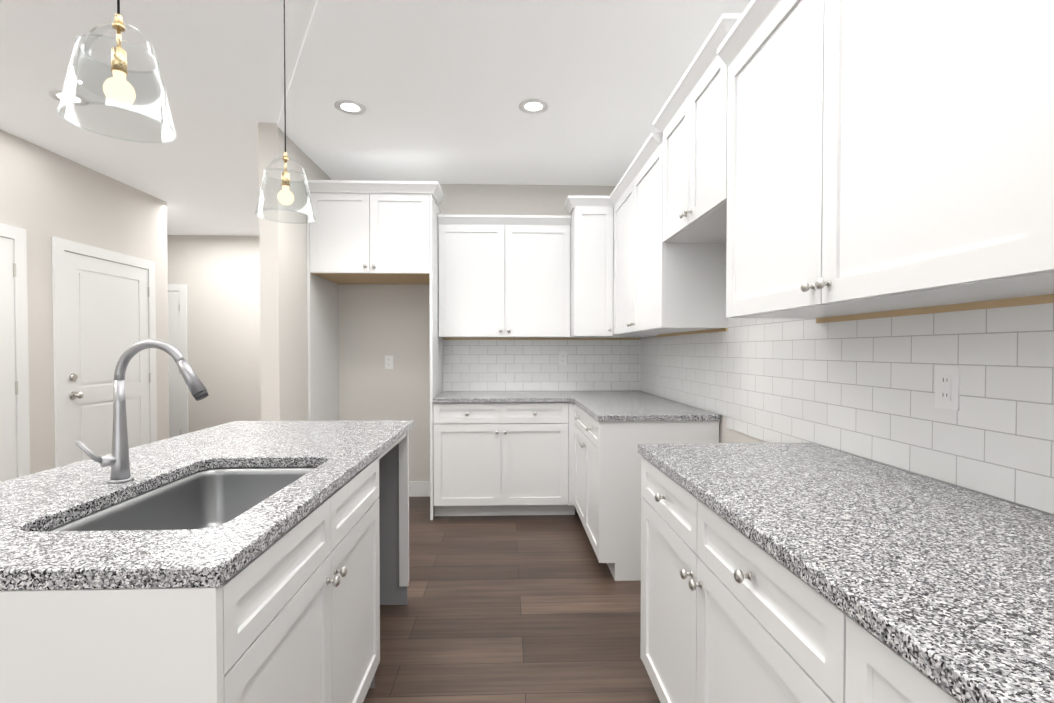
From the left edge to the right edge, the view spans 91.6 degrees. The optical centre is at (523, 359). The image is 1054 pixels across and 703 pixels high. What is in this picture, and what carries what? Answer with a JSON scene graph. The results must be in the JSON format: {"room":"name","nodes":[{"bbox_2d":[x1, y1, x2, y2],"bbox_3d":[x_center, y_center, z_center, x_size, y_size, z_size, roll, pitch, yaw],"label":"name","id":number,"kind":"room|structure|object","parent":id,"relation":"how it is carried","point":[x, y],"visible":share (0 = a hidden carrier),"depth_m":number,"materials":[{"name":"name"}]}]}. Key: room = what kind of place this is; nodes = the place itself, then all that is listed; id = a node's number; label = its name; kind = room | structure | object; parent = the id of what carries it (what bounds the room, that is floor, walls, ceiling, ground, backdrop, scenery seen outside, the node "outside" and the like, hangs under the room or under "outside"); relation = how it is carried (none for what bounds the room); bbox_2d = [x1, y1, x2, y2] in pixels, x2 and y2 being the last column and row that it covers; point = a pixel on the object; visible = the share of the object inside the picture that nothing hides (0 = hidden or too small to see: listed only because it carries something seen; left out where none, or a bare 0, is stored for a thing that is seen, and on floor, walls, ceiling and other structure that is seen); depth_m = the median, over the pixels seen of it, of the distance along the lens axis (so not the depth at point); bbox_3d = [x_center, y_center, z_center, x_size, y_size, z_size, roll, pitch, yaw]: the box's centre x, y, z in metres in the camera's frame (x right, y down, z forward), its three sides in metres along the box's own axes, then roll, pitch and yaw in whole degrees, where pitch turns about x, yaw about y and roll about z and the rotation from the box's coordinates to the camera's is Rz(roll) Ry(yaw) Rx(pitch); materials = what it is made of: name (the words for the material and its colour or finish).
{"room":"kitchen","nodes":[
{"label":"kitchen","id":0,"kind":"room"},
{"bbox_2d":[0,129,169,473],"bbox_3d":[-3.442,-0.110,0.872,0.120,2.740,8.420,0,1,-2],"label":"wall","id":1,"kind":"structure","parent":0,"point":[46,195],"depth_m":3.79,"materials":[{"name":"white paint"}]},
{"bbox_2d":[0,223,29,481],"bbox_3d":[-3.414,0.165,3.061,0.080,2.115,1.030,0,1,-2],"label":"door","id":2,"kind":"structure","parent":1,"relation":"in","point":[14,419],"depth_m":3.47,"materials":[{"name":"white wood"}]},
{"bbox_2d":[52,236,156,467],"bbox_3d":[-3.457,0.143,4.336,0.080,2.115,1.085,0,1,-2],"label":"door","id":3,"kind":"structure","parent":1,"relation":"in","point":[104,309],"depth_m":4.20,"materials":[{"name":"white wood"}]},
{"bbox_2d":[0,0,316,235],"bbox_3d":[-2.143,-1.546,1.782,6.900,0.100,10.200,0,1,-2],"label":"ceiling","id":4,"kind":"structure","parent":0,"point":[222,65],"depth_m":2.87,"materials":[{"name":"white paint"}]},
{"bbox_2d":[48,90,87,105],"bbox_3d":[-2.634,-1.512,2.967,0.176,0.006,0.176,0,1,-2],"label":"recessed light","id":5,"kind":"object","parent":4,"relation":"in","point":[56,94],"visible":0.31,"depth_m":2.94,"materials":[{"name":"white"}]},
{"bbox_2d":[57,0,175,143],"bbox_3d":[-0.938,-1.013,1.182,0.217,0.942,0.217,0,1,-2],"label":"pendant light","id":6,"kind":"object","parent":4,"relation":"hanging from","point":[118,90],"visible":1,"depth_m":1.17,"materials":[{"name":"clear glass"}]},
{"bbox_2d":[255,0,315,223],"bbox_3d":[-0.933,-1.027,2.002,0.217,0.942,0.217,0,1,-2],"label":"pendant light","id":7,"kind":"object","parent":4,"relation":"hanging from","point":[285,195],"visible":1,"depth_m":2.00,"materials":[{"name":"clear glass"}]},
{"bbox_2d":[167,235,260,432],"bbox_3d":[-3.640,-0.208,6.618,3.875,2.740,0.120,0,1,-2],"label":"wall","id":8,"kind":"structure","parent":0,"point":[219,275],"depth_m":6.55,"materials":[{"name":"white paint"}]},
{"bbox_2d":[168,284,187,437],"bbox_3d":[-4.783,0.107,6.482,0.990,2.115,0.080,0,1,-2],"label":"door","id":9,"kind":"structure","parent":8,"relation":"in","point":[177,339],"depth_m":6.52,"materials":[{"name":"white wood"}]},
{"bbox_2d":[258,123,331,420],"bbox_3d":[-1.668,-0.161,3.878,0.120,2.740,1.110,0,1,-2],"label":"wall","id":10,"kind":"structure","parent":0,"point":[283,321],"depth_m":3.38,"materials":[{"name":"white paint"}]},
{"bbox_2d":[338,184,615,480],"bbox_3d":[-0.357,-0.173,4.538,2.785,2.740,0.120,0,1,-2],"label":"wall","id":11,"kind":"structure","parent":0,"point":[377,323],"depth_m":4.46,"materials":[{"name":"white paint"}]},
{"bbox_2d":[385,356,392,368],"bbox_3d":[-1.170,0.026,4.450,0.072,0.116,0.008,0,1,-2],"label":"outlet","id":12,"kind":"object","parent":11,"relation":"attached to","point":[388,362],"visible":1,"depth_m":4.45,"materials":[{"name":"white plastic"}]},
{"bbox_2d":[409,481,429,496],"bbox_3d":[-1.164,1.134,4.467,0.877,0.130,0.013,0,1,-2],"label":"baseboard","id":13,"kind":"structure","parent":11,"relation":"attached to","point":[419,488],"depth_m":4.46,"materials":[{"name":"white wood"}]},
{"bbox_2d":[437,214,570,339],"bbox_3d":[-0.159,-0.661,4.290,1.071,0.992,0.368,0,1,-2],"label":"upper cabinet","id":14,"kind":"object","parent":11,"relation":"attached to","point":[504,277],"visible":1,"depth_m":4.15,"materials":[{"name":"white wood"}]},
{"bbox_2d":[443,340,640,390],"bbox_3d":[0.163,0.055,4.496,1.732,0.447,0.008,0,1,-2],"label":"backsplash","id":15,"kind":"structure","parent":11,"relation":"attached to","point":[528,365],"depth_m":4.49,"materials":[{"name":"tile"}]},
{"bbox_2d":[559,352,566,364],"bbox_3d":[0.343,-0.008,4.493,0.072,0.116,0.008,0,1,-2],"label":"electrical outlet","id":16,"kind":"object","parent":15,"relation":"attached to","point":[562,358],"visible":1,"depth_m":4.49,"materials":[{"name":"white plastic"}]},
{"bbox_2d":[566,195,619,339],"bbox_3d":[0.542,-0.716,4.194,0.320,1.070,0.606,0,1,-2],"label":"upper cabinet","id":17,"kind":"object","parent":11,"relation":"attached to","point":[586,212],"depth_m":3.96,"materials":[{"name":"white wood"}]},
{"bbox_2d":[363,497,659,702],"bbox_3d":[-2.143,1.294,1.831,6.900,0.100,10.200,0,1,-2],"label":"floor","id":18,"kind":"structure","parent":0,"point":[523,609],"depth_m":2.42,"materials":[{"name":"brown wood"}]},
{"bbox_2d":[0,431,408,702],"bbox_3d":[-0.845,0.803,1.716,0.687,0.885,1.760,0,1,-2],"label":"kitchen island","id":19,"kind":"object","parent":18,"relation":"on","point":[292,615],"visible":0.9,"depth_m":0.97,"materials":[{"name":"white wood"}]},
{"bbox_2d":[0,420,413,590],"bbox_3d":[-0.979,0.343,1.711,0.900,0.035,1.775,0,1,-2],"label":"island countertop","id":20,"kind":"structure","parent":19,"relation":"on","point":[35,552],"depth_m":1.19,"materials":[{"name":"stone"}]},
{"bbox_2d":[74,339,208,483],"bbox_3d":[-1.007,0.139,1.367,0.295,0.385,0.108,0,1,-2],"label":"faucet","id":21,"kind":"object","parent":20,"relation":"on","point":[117,460],"visible":1,"depth_m":1.38,"materials":[{"name":"silver metal"}]},
{"bbox_2d":[49,467,316,530],"bbox_3d":[-0.829,0.465,1.361,0.460,0.194,0.740,0,1,-2],"label":"sink","id":22,"kind":"object","parent":20,"relation":"in","point":[208,498],"visible":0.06,"depth_m":1.63,"materials":[{"name":"silver metal"}]},
{"bbox_2d":[303,180,443,519],"bbox_3d":[-1.126,-0.052,4.105,0.975,2.514,0.694,0,1,-2],"label":"surround","id":23,"kind":"object","parent":18,"relation":"on","point":[370,232],"visible":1,"depth_m":3.81,"materials":[{"name":"white wood"}]},
{"bbox_2d":[433,402,568,515],"bbox_3d":[-0.151,0.762,4.155,1.080,0.884,0.669,0,1,-2],"label":"base cabinet","id":24,"kind":"object","parent":18,"relation":"on","point":[531,458],"depth_m":3.87,"materials":[{"name":"white wood"}]},
{"bbox_2d":[433,391,651,402],"bbox_3d":[0.174,0.302,4.154,1.730,0.035,0.680,0,1,-2],"label":"countertop","id":25,"kind":"structure","parent":24,"relation":"on","point":[446,396],"depth_m":4.04,"materials":[{"name":"stone"}]},
{"bbox_2d":[573,402,718,580],"bbox_3d":[0.730,0.775,3.373,0.668,0.884,1.075,0,1,-2],"label":"base cabinet","id":26,"kind":"object","parent":18,"relation":"on","point":[606,457],"depth_m":2.83,"materials":[{"name":"white wood"}]},
{"bbox_2d":[573,395,719,421],"bbox_3d":[0.727,0.316,3.322,0.680,0.035,1.020,0,1,-2],"label":"countertop","id":27,"kind":"structure","parent":26,"relation":"on","point":[615,406],"depth_m":3.08,"materials":[{"name":"stone"}]},
{"bbox_2d":[640,455,807,702],"bbox_3d":[0.799,0.810,1.347,0.668,0.884,1.229,0,1,-2],"label":"base cabinet","id":28,"kind":"object","parent":18,"relation":"on","point":[730,613],"depth_m":1.30,"materials":[{"name":"white wood"}]},
{"bbox_2d":[638,443,1053,702],"bbox_3d":[0.817,0.361,0.682,0.680,0.035,2.575,0,1,-2],"label":"countertop","id":29,"kind":"structure","parent":28,"relation":"on","point":[948,588],"depth_m":0.92,"materials":[{"name":"stone"}]},
{"bbox_2d":[804,585,959,702],"bbox_3d":[0.834,0.827,0.343,0.668,0.884,1.019,0,1,-2],"label":"base cabinet","id":30,"kind":"object","parent":18,"relation":"on","point":[844,662],"depth_m":0.76,"materials":[{"name":"white wood"}]},
{"bbox_2d":[277,0,750,185],"bbox_3d":[-0.198,-1.482,1.596,2.665,0.020,5.726,0,1,-2],"label":"ceiling","id":31,"kind":"structure","parent":0,"point":[440,90],"depth_m":2.78,"materials":[{"name":"white paint"}]},
{"bbox_2d":[334,100,365,114],"bbox_3d":[-1.030,-1.494,3.039,0.176,0.006,0.176,0,1,-2],"label":"recessed light","id":32,"kind":"object","parent":31,"relation":"attached to","point":[351,107],"visible":1,"depth_m":3.04,"materials":[{"name":"white"}]},
{"bbox_2d":[519,99,547,113],"bbox_3d":[0.058,-1.493,3.029,0.176,0.006,0.176,0,1,-2],"label":"recessed light","id":33,"kind":"object","parent":31,"relation":"attached to","point":[533,106],"visible":1,"depth_m":3.02,"materials":[{"name":"white"}]},
{"bbox_2d":[640,303,1053,515],"bbox_3d":[1.221,-0.107,0.735,0.128,2.740,7.830,0,1,-2],"label":"wall","id":34,"kind":"structure","parent":0,"point":[864,388],"depth_m":1.56,"materials":[{"name":"tile"}]},
{"bbox_2d":[604,164,635,335],"bbox_3d":[0.854,-0.712,3.630,0.422,1.059,0.699,0,1,-2],"label":"upper cabinet","id":35,"kind":"object","parent":34,"relation":"attached to","point":[617,206],"depth_m":3.78,"materials":[{"name":"white wood"}]},
{"bbox_2d":[632,132,727,335],"bbox_3d":[0.903,-0.702,3.061,0.363,1.059,0.680,0,1,-2],"label":"upper cabinet","id":36,"kind":"object","parent":34,"relation":"attached to","point":[633,276],"depth_m":2.75,"materials":[{"name":"white wood"}]},
{"bbox_2d":[653,13,740,242],"bbox_3d":[0.908,-0.937,2.319,0.401,0.654,0.895,0,1,-2],"label":"upper cabinet","id":37,"kind":"object","parent":34,"relation":"attached to","point":[690,122],"visible":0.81,"depth_m":2.25,"materials":[{"name":"white wood"}]},
{"bbox_2d":[721,0,1053,322],"bbox_3d":[0.963,-0.644,1.313,0.362,1.003,1.229,0,1,-2],"label":"upper cabinet","id":38,"kind":"object","parent":34,"relation":"attached to","point":[890,158],"depth_m":1.20,"materials":[{"name":"white wood"}]},
{"bbox_2d":[935,365,959,410],"bbox_3d":[1.131,0.076,1.372,0.008,0.116,0.072,0,1,-2],"label":"outlet","id":39,"kind":"object","parent":34,"relation":"attached to","point":[947,387],"visible":1,"depth_m":1.36,"materials":[{"name":"white plastic"}]},
{"bbox_2d":[1005,0,1053,283],"bbox_3d":[1.001,-0.625,0.191,0.362,1.003,1.254,0,1,-2],"label":"upper cabinet","id":40,"kind":"object","parent":34,"relation":"attached to","point":[1029,145],"depth_m":0.81,"materials":[{"name":"white wood"}]}
]}

